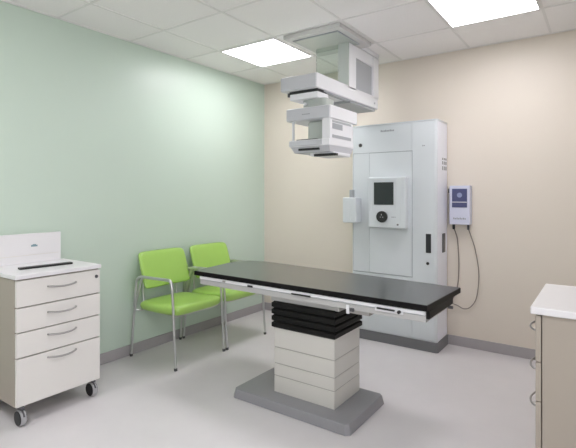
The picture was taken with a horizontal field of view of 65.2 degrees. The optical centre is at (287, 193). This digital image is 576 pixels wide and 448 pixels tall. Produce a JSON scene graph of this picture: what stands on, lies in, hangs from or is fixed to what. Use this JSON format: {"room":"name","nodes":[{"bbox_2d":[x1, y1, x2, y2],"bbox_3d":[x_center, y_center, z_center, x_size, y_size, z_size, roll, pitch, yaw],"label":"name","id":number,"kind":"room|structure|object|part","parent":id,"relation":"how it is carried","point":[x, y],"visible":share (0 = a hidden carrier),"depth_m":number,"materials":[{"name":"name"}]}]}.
{"room":"radiology room","nodes":[
{"label":"radiology room","id":0,"kind":"room"},
{"bbox_2d":[0,1,263,353],"bbox_3d":[-2.099,0.035,2.921,0.100,2.700,6.158,0,0,35],"label":"wall","id":1,"kind":"structure","parent":0,"point":[123,149],"depth_m":3.80,"materials":[{"name":"green paint"}]},
{"bbox_2d":[100,302,264,364],"bbox_3d":[-2.053,1.341,2.889,0.012,0.088,6.158,0,0,35],"label":"baseboard","id":2,"kind":"structure","parent":1,"relation":"attached to","point":[115,354],"depth_m":4.22,"materials":[{"name":"grey plastic"}]},
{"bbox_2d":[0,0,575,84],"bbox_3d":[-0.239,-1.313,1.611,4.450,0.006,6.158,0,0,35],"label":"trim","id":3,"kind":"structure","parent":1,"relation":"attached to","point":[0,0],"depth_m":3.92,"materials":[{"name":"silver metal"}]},
{"bbox_2d":[0,310,535,447],"bbox_3d":[-0.239,1.435,1.611,4.650,0.100,6.358,0,0,35],"label":"floor","id":4,"kind":"structure","parent":0,"point":[455,396],"depth_m":2.93,"materials":[{"name":"grey plastic"}]},
{"bbox_2d":[0,231,100,426],"bbox_3d":[-1.674,0.832,2.949,0.522,1.107,0.694,0,0,35],"label":"cart","id":5,"kind":"object","parent":4,"relation":"on","point":[50,319],"visible":1,"depth_m":2.86,"materials":[{"name":"beige laminate"}]},
{"bbox_3d":[-1.881,0.381,3.072,0.022,0.205,0.657,0,0,35],"label":"panel","id":6,"kind":"part","parent":5,"relation":"part of","materials":[{"name":"white laminate"}]},
{"bbox_2d":[18,262,72,269],"bbox_3d":[-1.608,0.476,2.993,0.044,0.013,0.331,0,0,41],"label":"ruler","id":7,"kind":"object","parent":5,"relation":"on","point":[62,263],"visible":1,"depth_m":2.97,"materials":[{"name":"black plastic"}]},
{"bbox_2d":[0,258,100,279],"bbox_3d":[-1.646,0.496,3.015,0.492,0.026,0.554,0,0,35],"label":"countertop","id":8,"kind":"structure","parent":5,"relation":"on","point":[12,272],"depth_m":2.92,"materials":[{"name":"white laminate"}]},
{"bbox_3d":[-1.460,1.127,2.888,0.022,0.286,0.539,0,0,35],"label":"drawer","id":9,"kind":"part","parent":5,"relation":"part of","materials":[{"name":"white laminate"}]},
{"bbox_3d":[-1.460,0.905,2.888,0.022,0.144,0.539,0,0,35],"label":"drawer","id":10,"kind":"part","parent":5,"relation":"part of","materials":[{"name":"white laminate"}]},
{"bbox_3d":[-1.460,0.755,2.888,0.022,0.143,0.539,0,0,35],"label":"drawer","id":11,"kind":"part","parent":5,"relation":"part of","materials":[{"name":"white laminate"}]},
{"bbox_3d":[-1.460,0.598,2.888,0.022,0.158,0.539,0,0,35],"label":"drawer","id":12,"kind":"part","parent":5,"relation":"part of","materials":[{"name":"white laminate"}]},
{"bbox_3d":[-1.433,1.022,2.875,0.041,0.018,0.192,0,0,35],"label":"handle","id":13,"kind":"part","parent":5,"relation":"part of","materials":[{"name":"silver metal"}]},
{"bbox_3d":[-1.433,0.880,2.875,0.041,0.018,0.192,0,0,35],"label":"handle","id":14,"kind":"part","parent":5,"relation":"part of","materials":[{"name":"silver metal"}]},
{"bbox_3d":[-1.433,0.741,2.875,0.041,0.018,0.192,0,0,35],"label":"handle","id":15,"kind":"part","parent":5,"relation":"part of","materials":[{"name":"silver metal"}]},
{"bbox_3d":[-1.433,0.580,2.875,0.041,0.018,0.192,0,0,35],"label":"handle","id":16,"kind":"part","parent":5,"relation":"part of","materials":[{"name":"silver metal"}]},
{"bbox_2d":[130,247,225,371],"bbox_3d":[-0.952,0.945,3.905,0.591,0.883,0.572,0,0,35],"label":"chair","id":17,"kind":"object","parent":4,"relation":"on","point":[160,267],"visible":0.98,"depth_m":3.88,"materials":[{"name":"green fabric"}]},
{"bbox_3d":[-1.277,1.035,3.801,0.170,0.678,0.021,0,0,35],"label":"leg","id":18,"kind":"part","parent":17,"relation":"part of","materials":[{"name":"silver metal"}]},
{"bbox_3d":[-1.107,0.820,3.682,0.500,0.293,0.025,0,0,35],"label":"armrest","id":19,"kind":"part","parent":17,"relation":"part of","materials":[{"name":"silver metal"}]},
{"bbox_3d":[-1.116,0.657,4.054,0.148,0.308,0.513,0,0,35],"label":"backrest","id":20,"kind":"part","parent":17,"relation":"part of","materials":[{"name":"green plastic"}]},
{"bbox_3d":[-0.896,1.059,3.532,0.064,0.630,0.021,0,0,35],"label":"leg","id":21,"kind":"part","parent":17,"relation":"part of","materials":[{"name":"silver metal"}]},
{"bbox_3d":[-0.933,0.940,3.905,0.533,0.099,0.551,0,0,35],"label":"seat","id":22,"kind":"part","parent":17,"relation":"part of","materials":[{"name":"green leather"}]},
{"bbox_3d":[-0.963,1.035,4.247,0.170,0.678,0.021,0,0,35],"label":"leg","id":23,"kind":"part","parent":17,"relation":"part of","materials":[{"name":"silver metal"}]},
{"bbox_3d":[-0.794,0.820,4.127,0.500,0.293,0.025,0,0,35],"label":"armrest","id":24,"kind":"part","parent":17,"relation":"part of","materials":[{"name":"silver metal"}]},
{"bbox_3d":[-0.756,0.970,3.768,0.048,0.037,0.556,0,0,35],"label":"seat rail","id":25,"kind":"part","parent":17,"relation":"part of","materials":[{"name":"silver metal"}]},
{"bbox_3d":[-0.582,1.059,3.978,0.064,0.630,0.021,0,0,35],"label":"leg","id":26,"kind":"part","parent":17,"relation":"part of","materials":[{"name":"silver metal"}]},
{"bbox_2d":[182,242,265,349],"bbox_3d":[-0.615,0.945,4.384,0.591,0.883,0.572,0,0,35],"label":"chair","id":27,"kind":"object","parent":4,"relation":"on","point":[207,255],"visible":0.44,"depth_m":4.37,"materials":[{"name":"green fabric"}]},
{"bbox_3d":[-0.940,1.035,4.279,0.170,0.678,0.021,0,0,35],"label":"leg","id":28,"kind":"part","parent":27,"relation":"part of","materials":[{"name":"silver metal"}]},
{"bbox_3d":[-0.779,0.657,4.532,0.148,0.308,0.513,0,0,35],"label":"backrest","id":29,"kind":"part","parent":27,"relation":"part of","materials":[{"name":"green plastic"}]},
{"bbox_3d":[-0.596,0.940,4.383,0.533,0.099,0.551,0,0,35],"label":"seat","id":30,"kind":"part","parent":27,"relation":"part of","materials":[{"name":"green leather"}]},
{"bbox_3d":[-0.559,1.059,4.011,0.064,0.630,0.021,0,0,35],"label":"leg","id":31,"kind":"part","parent":27,"relation":"part of","materials":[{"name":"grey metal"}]},
{"bbox_3d":[-0.245,1.059,4.456,0.064,0.630,0.021,0,0,35],"label":"leg","id":32,"kind":"part","parent":27,"relation":"part of","materials":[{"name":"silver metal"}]},
{"bbox_2d":[194,261,460,435],"bbox_3d":[0.169,0.984,3.160,1.892,0.802,0.788,0,0,35],"label":"table","id":33,"kind":"object","parent":4,"relation":"on","point":[313,379],"visible":1,"depth_m":2.87,"materials":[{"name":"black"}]},
{"bbox_3d":[0.032,0.631,2.892,1.728,0.021,0.020,0,0,37],"label":"rail","id":34,"kind":"part","parent":33,"relation":"part of","materials":[{"name":"silver metal"}]},
{"bbox_3d":[0.169,0.649,3.119,1.780,0.065,0.565,0,0,35],"label":"frame","id":35,"kind":"part","parent":33,"relation":"part of","materials":[{"name":"grey metal"}]},
{"bbox_3d":[0.185,0.601,3.184,1.892,0.032,0.731,0,0,35],"label":"mattress","id":36,"kind":"part","parent":33,"relation":"part of","materials":[{"name":"black leather"}]},
{"bbox_3d":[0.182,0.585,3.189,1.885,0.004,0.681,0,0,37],"label":"mattress","id":37,"kind":"part","parent":33,"relation":"part of","materials":[{"name":"black leather"}]},
{"bbox_3d":[0.354,0.679,2.655,0.020,0.052,0.011,0,0,35],"label":"bracket plate","id":38,"kind":"part","parent":33,"relation":"part of","materials":[{"name":"silver metal"}]},
{"bbox_3d":[0.546,0.640,2.504,0.105,0.008,0.028,0,0,35],"label":"handle","id":39,"kind":"part","parent":33,"relation":"part of","materials":[{"name":"black plastic"}]},
{"bbox_3d":[0.561,0.641,2.499,0.165,0.032,0.016,0,0,36],"label":"handle plate","id":40,"kind":"part","parent":33,"relation":"part of","materials":[{"name":"silver metal"}]},
{"bbox_2d":[343,119,447,352],"bbox_3d":[1.000,0.365,4.232,0.876,2.040,0.418,0,0,35],"label":"tall cabinet","id":41,"kind":"object","parent":4,"relation":"on","point":[396,206],"visible":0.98,"depth_m":4.07,"materials":[{"name":"white metal"}]},
{"bbox_3d":[0.613,-0.003,4.314,0.040,0.075,0.040,0,0,35],"label":"box knob","id":42,"kind":"part","parent":41,"relation":"part of","materials":[{"name":"grey plastic"}]},
{"bbox_3d":[0.872,-0.513,4.203,0.587,0.244,0.008,0,0,35],"label":"panel","id":43,"kind":"part","parent":41,"relation":"part of","materials":[{"name":"white metal"}]},
{"bbox_3d":[0.872,1.018,4.203,0.587,0.535,0.008,0,0,35],"label":"panel","id":44,"kind":"part","parent":41,"relation":"part of","materials":[{"name":"white metal"}]},
{"bbox_3d":[0.943,0.178,4.150,0.410,1.123,0.012,0,0,35],"label":"door","id":45,"kind":"part","parent":41,"relation":"part of","materials":[{"name":"white metal"}]},
{"bbox_3d":[1.197,0.325,3.974,0.199,1.920,0.008,0,0,35],"label":"corner panel","id":46,"kind":"part","parent":41,"relation":"part of","materials":[{"name":"white metal"}]},
{"bbox_3d":[1.401,0.440,4.052,0.012,0.170,0.070,0,0,35],"label":"handle","id":47,"kind":"part","parent":41,"relation":"part of","materials":[{"name":"grey plastic"}]},
{"bbox_2d":[530,284,575,447],"bbox_3d":[1.585,0.934,1.923,0.968,0.902,0.614,0,0,35],"label":"storage cabinet","id":48,"kind":"object","parent":4,"relation":"on","point":[554,307],"visible":1,"depth_m":1.90,"materials":[{"name":"beige laminate"}]},
{"bbox_3d":[1.189,0.977,2.159,0.050,0.009,0.189,0,0,35],"label":"handle","id":49,"kind":"part","parent":48,"relation":"part of","materials":[{"name":"silver metal"}]},
{"bbox_3d":[1.189,0.807,2.159,0.050,0.009,0.189,0,0,35],"label":"handle","id":50,"kind":"part","parent":48,"relation":"part of","materials":[{"name":"silver metal"}]},
{"bbox_3d":[1.189,0.628,2.159,0.050,0.009,0.189,0,0,35],"label":"handle","id":51,"kind":"part","parent":48,"relation":"part of","materials":[{"name":"silver metal"}]},
{"bbox_3d":[1.241,1.117,2.169,0.022,0.446,0.578,0,0,35],"label":"drawer","id":52,"kind":"part","parent":48,"relation":"part of","materials":[{"name":"beige laminate"}]},
{"bbox_3d":[1.241,0.807,2.169,0.022,0.166,0.578,0,0,35],"label":"drawer","id":53,"kind":"part","parent":48,"relation":"part of","materials":[{"name":"beige laminate"}]},
{"bbox_3d":[1.241,0.622,2.169,0.022,0.197,0.578,0,0,35],"label":"drawer","id":54,"kind":"part","parent":48,"relation":"part of","materials":[{"name":"beige laminate"}]},
{"bbox_2d":[530,284,575,319],"bbox_3d":[1.598,0.499,1.914,0.935,0.032,0.614,0,0,35],"label":"countertop","id":55,"kind":"structure","parent":48,"relation":"on","point":[554,300],"depth_m":2.00,"materials":[{"name":"white laminate"}]},
{"bbox_2d":[6,0,575,83],"bbox_3d":[-0.239,-1.365,1.611,4.650,0.100,6.358,0,0,35],"label":"ceiling","id":56,"kind":"structure","parent":0,"point":[221,31],"depth_m":3.49,"materials":[{"name":"tile"}]},
{"bbox_2d":[220,38,312,66],"bbox_3d":[-0.194,-1.310,4.204,0.618,0.009,0.614,0,0,35],"label":"recessed light","id":57,"kind":"object","parent":56,"relation":"in","point":[272,51],"visible":1,"depth_m":4.19,"materials":[{"name":"white plastic"}]},
{"bbox_2d":[57,0,575,76],"bbox_3d":[-0.239,-1.313,1.611,4.450,0.006,6.158,0,0,35],"label":"grid","id":58,"kind":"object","parent":56,"relation":"attached to","point":[94,1],"depth_m":3.48,"materials":[{"name":"silver metal"}]},
{"bbox_2d":[281,22,378,157],"bbox_3d":[0.405,-0.799,3.884,0.555,1.025,1.123,0,0,35],"label":"boom","id":59,"kind":"object","parent":56,"relation":"attached to","point":[330,109],"depth_m":3.55,"materials":[{"name":"grey"}]},
{"bbox_3d":[0.042,-0.482,3.499,0.020,0.155,0.020,0,0,35],"label":"rod","id":60,"kind":"part","parent":59,"relation":"part of","materials":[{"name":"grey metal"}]},
{"bbox_3d":[0.076,-0.851,3.435,0.320,0.102,0.011,0,0,35],"label":"arm","id":61,"kind":"part","parent":59,"relation":"part of","materials":[{"name":"white metal"}]},
{"bbox_3d":[0.164,-0.747,3.491,0.253,0.047,0.162,0,0,35],"label":"carriage plate","id":62,"kind":"part","parent":59,"relation":"part of","materials":[{"name":"white metal"}]},
{"bbox_3d":[0.341,-1.294,3.815,0.530,0.035,0.570,0,0,35],"label":"mounting plate","id":63,"kind":"part","parent":59,"relation":"part of","materials":[{"name":"grey metal"}]},
{"bbox_2d":[310,151,349,157],"bbox_3d":[0.332,-0.304,3.515,0.210,0.026,0.270,0,0,35],"label":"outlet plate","id":64,"kind":"object","parent":59,"relation":"attached to","point":[332,154],"depth_m":3.44,"materials":[{"name":"plastic"}]},
{"bbox_3d":[0.397,-0.851,3.885,0.330,0.112,1.100,0,0,35],"label":"arm","id":65,"kind":"part","parent":59,"relation":"part of","materials":[{"name":"white metal"}]},
{"bbox_3d":[0.468,-1.077,3.784,0.097,0.385,0.015,0,0,35],"label":"panel","id":66,"kind":"part","parent":59,"relation":"part of","materials":[{"name":"grey"}]},
{"bbox_3d":[0.523,-1.077,3.834,0.065,0.385,0.130,0,0,35],"label":"post","id":67,"kind":"part","parent":59,"relation":"part of","materials":[{"name":"white metal"}]},
{"bbox_2d":[334,100,374,112],"bbox_3d":[0.580,-0.785,4.080,0.225,0.024,0.500,0,0,35],"label":"panel","id":68,"kind":"object","parent":59,"relation":"on","point":[357,106],"depth_m":4.02,"materials":[{"name":"grey plastic"}]},
{"bbox_3d":[0.619,-1.077,4.062,0.130,0.385,0.355,0,0,35],"label":"web panel","id":69,"kind":"part","parent":59,"relation":"part of","materials":[{"name":"grey metal"}]},
{"bbox_3d":[0.624,-1.225,4.059,0.142,0.100,0.355,0,0,35],"label":"rail","id":70,"kind":"part","parent":59,"relation":"part of","materials":[{"name":"white metal"}]},
{"bbox_3d":[0.655,-1.294,4.170,0.245,0.037,0.368,0,0,35],"label":"extension plate","id":71,"kind":"part","parent":59,"relation":"part of","materials":[{"name":"white metal"}]},
{"bbox_3d":[0.742,-1.077,4.263,0.200,0.385,0.115,0,0,35],"label":"post","id":72,"kind":"part","parent":59,"relation":"part of","materials":[{"name":"white metal"}]},
{"bbox_2d":[426,0,540,27],"bbox_3d":[1.360,-1.310,3.109,0.618,0.009,0.614,0,0,35],"label":"recessed light","id":73,"kind":"object","parent":56,"relation":"in","point":[456,13],"visible":1,"depth_m":3.19,"materials":[{"name":"white plastic"}]},
{"bbox_2d":[264,30,575,349],"bbox_3d":[1.563,0.035,4.169,4.650,2.700,0.100,0,0,35],"label":"wall","id":74,"kind":"structure","parent":0,"point":[508,109],"depth_m":4.00,"materials":[{"name":"beige paint"}]},
{"bbox_2d":[265,302,535,359],"bbox_3d":[1.536,1.341,4.119,4.438,0.088,0.012,0,0,35],"label":"baseboard","id":75,"kind":"structure","parent":74,"relation":"attached to","point":[505,349],"depth_m":3.95,"materials":[{"name":"grey plastic"}]},
{"bbox_2d":[448,186,478,308],"bbox_3d":[1.558,0.483,4.054,0.301,1.116,0.093,0,0,35],"label":"wall monitor","id":76,"kind":"object","parent":74,"relation":"attached to","point":[460,197],"visible":0.88,"depth_m":4.02,"materials":[{"name":"white plastic"}]}
]}

